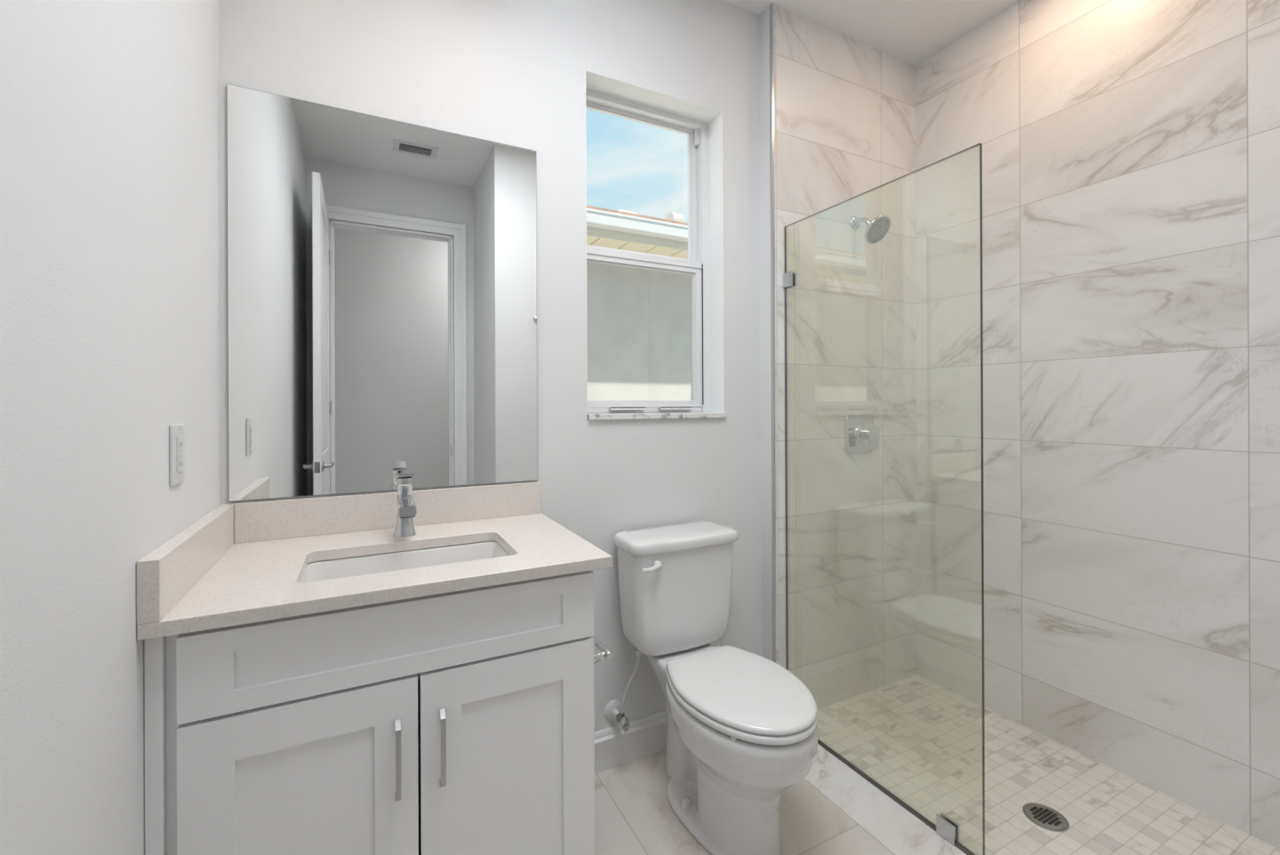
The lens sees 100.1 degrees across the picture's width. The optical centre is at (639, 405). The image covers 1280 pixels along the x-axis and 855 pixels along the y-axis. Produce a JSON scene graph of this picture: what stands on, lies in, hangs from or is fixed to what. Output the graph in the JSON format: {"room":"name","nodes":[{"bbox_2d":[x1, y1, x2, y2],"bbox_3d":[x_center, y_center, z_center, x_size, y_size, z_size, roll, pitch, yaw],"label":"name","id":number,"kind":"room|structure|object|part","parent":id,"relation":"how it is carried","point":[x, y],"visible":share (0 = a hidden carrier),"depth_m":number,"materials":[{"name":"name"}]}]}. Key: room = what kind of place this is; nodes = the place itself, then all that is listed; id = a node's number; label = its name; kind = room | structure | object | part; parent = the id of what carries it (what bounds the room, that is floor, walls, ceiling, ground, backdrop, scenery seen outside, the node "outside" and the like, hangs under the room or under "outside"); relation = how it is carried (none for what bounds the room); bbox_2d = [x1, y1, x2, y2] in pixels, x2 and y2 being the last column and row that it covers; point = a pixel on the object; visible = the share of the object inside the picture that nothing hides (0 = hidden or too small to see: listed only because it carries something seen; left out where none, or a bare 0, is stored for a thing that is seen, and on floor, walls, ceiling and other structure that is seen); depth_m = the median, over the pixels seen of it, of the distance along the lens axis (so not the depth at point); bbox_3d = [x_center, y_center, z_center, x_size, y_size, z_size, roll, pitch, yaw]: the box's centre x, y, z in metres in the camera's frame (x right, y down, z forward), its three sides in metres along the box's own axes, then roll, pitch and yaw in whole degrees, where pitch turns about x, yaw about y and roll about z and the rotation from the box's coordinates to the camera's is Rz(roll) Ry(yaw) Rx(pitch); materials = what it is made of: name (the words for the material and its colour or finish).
{"room":"bathroom","nodes":[
{"label":"bathroom","id":0,"kind":"room"},
{"bbox_2d":[0,0,221,854],"bbox_3d":[-0.591,-0.136,0.264,0.150,2.995,2.432,0,0,-27],"label":"wall","id":1,"kind":"structure","parent":0,"point":[110,214],"depth_m":0.73,"materials":[{"name":"white paint"}]},
{"bbox_2d":[169,423,184,485],"bbox_3d":[-0.903,0.096,1.050,0.010,0.116,0.076,0,0,-27],"label":"wall outlet","id":2,"kind":"object","parent":1,"relation":"attached to","point":[176,431],"visible":1,"depth_m":1.04,"materials":[{"name":"white plastic"}]},
{"bbox_2d":[176,435,183,471],"bbox_3d":[-0.901,0.096,1.051,0.003,0.068,0.034,0,0,-27],"label":"receptacle","id":3,"kind":"object","parent":2,"relation":"attached to","point":[180,439],"depth_m":1.05,"materials":[{"name":"white plastic"}]},
{"bbox_2d":[218,0,917,731],"bbox_3d":[0.057,-0.139,2.043,2.928,2.995,0.296,0,0,-27],"label":"wall","id":4,"kind":"structure","parent":0,"point":[506,72],"depth_m":2.13,"materials":[{"name":"white paint"}]},
{"bbox_2d":[226,84,537,501],"bbox_3d":[-0.700,-0.291,1.569,0.815,1.075,0.007,0,0,-27],"label":"wall mirror","id":5,"kind":"object","parent":4,"relation":"attached to","point":[382,272],"visible":0.93,"depth_m":1.54,"materials":[{"name":"grey mirror"}]},
{"bbox_2d":[604,655,640,733],"bbox_3d":[-0.060,0.975,1.841,0.072,0.260,0.120,0,0,-38],"label":"water supply valve","id":6,"kind":"object","parent":4,"relation":"attached to","point":[614,709],"visible":1,"depth_m":1.82,"materials":[{"name":"silver metal"}]},
{"bbox_3d":[-0.051,1.071,1.800,0.036,0.055,0.010,0,0,-27],"label":"oval knob","id":7,"kind":"part","parent":6,"relation":"part of","materials":[{"name":"silver metal"}]},
{"bbox_2d":[594,710,666,773],"bbox_3d":[0.077,1.192,1.959,0.955,0.133,0.018,0,0,-27],"label":"baseboard","id":8,"kind":"structure","parent":4,"relation":"attached to","point":[646,735],"depth_m":1.90,"materials":[{"name":"white paint"}]},
{"bbox_2d":[586,88,709,413],"bbox_3d":[0.012,-0.560,2.087,0.574,1.180,0.089,0,0,-27],"label":"window","id":9,"kind":"structure","parent":4,"relation":"in","point":[696,265],"depth_m":2.15,"materials":[{"name":"white plastic"}]},
{"bbox_3d":[-0.047,0.012,2.016,0.145,0.012,0.019,0,0,-27],"label":"lift rail","id":10,"kind":"part","parent":9,"relation":"part of","materials":[{"name":"white plastic"}]},
{"bbox_3d":[0.002,-0.846,2.100,0.506,0.564,0.026,0,0,-27],"label":"sash","id":11,"kind":"part","parent":9,"relation":"part of","materials":[{"name":"white plastic"}]},
{"bbox_3d":[0.020,-0.286,2.075,0.512,0.586,0.026,0,0,-27],"label":"sash","id":12,"kind":"part","parent":9,"relation":"part of","materials":[{"name":"white plastic"}]},
{"bbox_3d":[0.140,0.011,2.111,0.145,0.012,0.019,0,0,-27],"label":"lift rail","id":13,"kind":"part","parent":9,"relation":"part of","materials":[{"name":"white plastic"}]},
{"bbox_2d":[585,70,724,413],"bbox_3d":[0.049,-0.560,2.015,0.574,1.180,0.100,0,0,-27],"label":"window reveal","id":14,"kind":"object","parent":4,"relation":"in","point":[596,82],"depth_m":2.12,"materials":[{"name":"white paint"}]},
{"bbox_2d":[586,412,726,419],"bbox_3d":[0.058,0.040,2.012,0.574,0.020,0.112,0,0,-27],"label":"window sill","id":15,"kind":"structure","parent":4,"relation":"attached to","point":[675,415],"depth_m":1.95,"materials":[{"name":"stone"}]},
{"bbox_2d":[769,2,776,662],"bbox_3d":[0.527,-0.166,2.124,0.010,2.845,0.014,0,0,-27],"label":"trim","id":16,"kind":"structure","parent":4,"relation":"attached to","point":[771,5],"depth_m":2.12,"materials":[{"name":"grey metal"}]},
{"bbox_2d":[844,414,879,453],"bbox_3d":[0.973,0.124,2.298,0.174,0.167,0.085,0,0,-27],"label":"shower valve","id":17,"kind":"object","parent":4,"relation":"attached to","point":[861,435],"visible":1,"depth_m":2.30,"materials":[{"name":"silver metal"}]},
{"bbox_3d":[0.971,0.120,2.297,0.072,0.072,0.066,0,0,-27],"label":"valve stem","id":18,"kind":"part","parent":17,"relation":"part of","materials":[{"name":"silver metal"}]},
{"bbox_3d":[0.991,0.140,2.268,0.052,0.098,0.014,0,0,-27],"label":"lever","id":19,"kind":"part","parent":17,"relation":"part of","materials":[{"name":"silver metal"}]},
{"bbox_2d":[849,214,891,244],"bbox_3d":[0.976,-0.750,2.264,0.128,0.139,0.151,0,0,-27],"label":"shower fixture","id":20,"kind":"object","parent":4,"relation":"attached to","point":[878,227],"visible":1,"depth_m":2.24,"materials":[{"name":"silver metal"}]},
{"bbox_3d":[0.955,-0.777,2.285,0.024,0.053,0.077,0,0,-36],"label":"arm","id":21,"kind":"part","parent":20,"relation":"part of","materials":[{"name":"silver metal"}]},
{"bbox_2d":[723,0,1019,65],"bbox_3d":[0.521,-1.714,1.236,3.128,0.250,3.122,0,0,-27],"label":"ceiling","id":22,"kind":"structure","parent":0,"point":[910,31],"depth_m":2.20,"materials":[{"name":"white paint"}]},
{"bbox_2d":[594,674,1279,854],"bbox_3d":[0.649,1.289,0.902,2.628,0.066,2.422,0,0,-27],"label":"floor","id":23,"kind":"structure","parent":0,"point":[920,739],"depth_m":1.72,"materials":[{"name":"tile"}]},
{"bbox_2d":[143,570,595,854],"bbox_3d":[-0.579,0.820,1.298,0.805,0.882,0.566,0,0,-27],"label":"vanity cabinet","id":24,"kind":"object","parent":23,"relation":"on","point":[461,722],"visible":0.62,"depth_m":1.05,"materials":[{"name":"white paint"}]},
{"bbox_3d":[-0.618,0.852,1.001,0.378,0.610,0.019,0,0,-27],"label":"door","id":25,"kind":"part","parent":24,"relation":"part of","materials":[{"name":"white paint"}]},
{"bbox_3d":[-0.618,0.853,1.001,0.222,0.459,0.006,0,0,-27],"label":"panel","id":26,"kind":"part","parent":24,"relation":"part of","materials":[{"name":"white paint"}]},
{"bbox_2d":[136,481,612,639],"bbox_3d":[-0.570,0.315,1.314,0.841,0.128,0.579,0,0,-27],"label":"countertop","id":27,"kind":"structure","parent":24,"relation":"on","point":[241,562],"depth_m":1.23,"materials":[{"name":"stone"}]},
{"bbox_2d":[393,472,416,537],"bbox_3d":[-0.623,0.266,1.427,0.057,0.174,0.141,0,0,-27],"label":"faucet","id":28,"kind":"object","parent":27,"relation":"on","point":[406,506],"visible":1,"depth_m":1.44,"materials":[{"name":"silver metal"}]},
{"bbox_3d":[-0.643,0.224,1.465,0.038,0.052,0.038,0,0,-27],"label":"handle","id":29,"kind":"part","parent":28,"relation":"part of","materials":[{"name":"silver metal"}]},
{"bbox_3d":[-0.633,0.190,1.446,0.041,0.021,0.084,0,0,-27],"label":"lever","id":30,"kind":"part","parent":28,"relation":"part of","materials":[{"name":"silver metal"}]},
{"bbox_3d":[-0.619,0.267,1.419,0.041,0.035,0.124,0,0,-27],"label":"spout","id":31,"kind":"part","parent":28,"relation":"part of","materials":[{"name":"silver metal"}]},
{"bbox_2d":[300,540,510,582],"bbox_3d":[-0.544,0.449,1.284,0.496,0.140,0.311,0,0,-27],"label":"undermount sink","id":32,"kind":"object","parent":27,"relation":"in","point":[322,570],"visible":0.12,"depth_m":1.39,"materials":[{"name":"white ceramic"}]},
{"bbox_3d":[-0.450,0.466,1.088,0.760,0.147,0.019,0,0,-27],"label":"drawer","id":33,"kind":"part","parent":24,"relation":"part of","materials":[{"name":"white paint"}]},
{"bbox_3d":[-0.448,0.466,1.089,0.608,0.070,0.006,0,0,-27],"label":"panel","id":34,"kind":"part","parent":24,"relation":"part of","materials":[{"name":"white paint"}]},
{"bbox_3d":[-0.473,0.698,1.050,0.010,0.156,0.027,0,0,-27],"label":"handle","id":35,"kind":"part","parent":24,"relation":"part of","materials":[{"name":"silver metal"}]},
{"bbox_3d":[-0.400,0.698,1.087,0.010,0.156,0.027,0,0,-27],"label":"handle","id":36,"kind":"part","parent":24,"relation":"part of","materials":[{"name":"silver metal"}]},
{"bbox_3d":[-0.278,0.850,1.175,0.376,0.610,0.019,0,0,-27],"label":"door","id":37,"kind":"part","parent":24,"relation":"part of","materials":[{"name":"white paint"}]},
{"bbox_3d":[-0.277,0.851,1.176,0.224,0.459,0.006,0,0,-27],"label":"panel","id":38,"kind":"part","parent":24,"relation":"part of","materials":[{"name":"white paint"}]},
{"bbox_2d":[591,635,613,664],"bbox_3d":[-0.133,0.616,1.384,0.069,0.048,0.196,0,0,-27],"label":"toilet paper holder","id":39,"kind":"object","parent":24,"relation":"attached to","point":[605,653],"visible":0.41,"depth_m":1.32,"materials":[{"name":"silver metal"}]},
{"bbox_3d":[-0.099,0.616,1.319,0.069,0.048,0.048,0,0,-27],"label":"post","id":40,"kind":"part","parent":39,"relation":"part of","materials":[{"name":"silver metal"}]},
{"bbox_2d":[613,520,818,854],"bbox_3d":[0.247,0.848,1.651,0.425,0.820,0.691,0,0,-27],"label":"toilet","id":41,"kind":"object","parent":23,"relation":"on","point":[742,731],"visible":1,"depth_m":1.58,"materials":[{"name":"white ceramic"}]},
{"bbox_3d":[0.040,0.517,1.719,0.077,0.029,0.027,0,0,-27],"label":"flush lever","id":42,"kind":"part","parent":41,"relation":"part of","materials":[{"name":"white ceramic"}]},
{"bbox_3d":[0.132,0.657,1.875,0.403,0.353,0.176,0,0,-27],"label":"tank","id":43,"kind":"part","parent":41,"relation":"part of","materials":[{"name":"white ceramic"}]},
{"bbox_3d":[0.132,0.459,1.872,0.425,0.042,0.195,0,0,-27],"label":"tank lid","id":44,"kind":"part","parent":41,"relation":"part of","materials":[{"name":"white ceramic"}]},
{"bbox_3d":[0.250,1.048,1.648,0.366,0.419,0.684,0,0,-27],"label":"bowl","id":45,"kind":"part","parent":41,"relation":"part of","materials":[{"name":"white ceramic"}]},
{"bbox_3d":[0.297,0.835,1.554,0.366,0.020,0.470,0,0,-27],"label":"seat","id":46,"kind":"part","parent":41,"relation":"part of","materials":[{"name":"white plastic"}]},
{"bbox_3d":[0.297,0.812,1.554,0.362,0.021,0.466,0,0,-27],"label":"lid","id":47,"kind":"part","parent":41,"relation":"part of","materials":[{"name":"white plastic"}]},
{"bbox_2d":[782,142,985,854],"bbox_3d":[0.760,0.271,1.806,0.025,1.969,0.766,0,0,-27],"label":"glass panel","id":48,"kind":"object","parent":23,"relation":"on","point":[947,828],"visible":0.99,"depth_m":1.55,"materials":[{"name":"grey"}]},
{"bbox_2d":[817,742,968,854],"bbox_3d":[0.928,1.264,1.472,0.003,0.021,1.510,0,0,-27],"label":"joint","id":49,"kind":"object","parent":23,"relation":"on","point":[818,743],"depth_m":1.72,"materials":[{"name":"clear glass"}]},
{"bbox_2d":[1022,802,1069,831],"bbox_3d":[1.241,1.258,1.641,0.115,0.003,0.115,0,0,-27],"label":"shower drain","id":50,"kind":"object","parent":23,"relation":"on","point":[1045,816],"visible":1,"depth_m":1.64,"materials":[{"name":"silver metal"}]},
{"bbox_2d":[915,0,1279,848],"bbox_3d":[1.722,-0.146,1.841,0.150,2.995,1.736,0,0,-27],"label":"wall","id":51,"kind":"structure","parent":0,"point":[1131,148],"depth_m":1.85,"materials":[{"name":"stone"}]},
{"label":"outside","id":52,"kind":"structure","parent":0,"visible":0},
{"bbox_3d":[-10.248,1.628,19.274,60.000,0.350,39.780,0,0,-27],"label":"ground","id":53,"kind":"structure","parent":52,"visible":0},
{"bbox_2d":[586,205,691,413],"bbox_3d":[-0.199,-0.603,8.652,20.206,4.025,6.562,0,0,-27],"label":"house","id":54,"kind":"structure","parent":53,"relation":"on","point":[606,228],"depth_m":5.58,"materials":[{"name":"paint"}]},
{"bbox_2d":[617,208,636,213],"bbox_3d":[-0.140,-1.900,5.517,0.200,0.198,0.076,0,0,-27],"label":"roof vent","id":55,"kind":"object","parent":54,"relation":"on","point":[619,210],"visible":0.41,"depth_m":5.48,"materials":[{"name":"silver metal"}]},
{"bbox_2d":[665,212,684,222],"bbox_3d":[0.375,-1.960,5.838,0.130,0.255,0.190,0,0,-27],"label":"roof vent","id":56,"kind":"object","parent":54,"relation":"on","point":[674,216],"visible":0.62,"depth_m":5.77,"materials":[{"name":"silver metal"}]}
]}

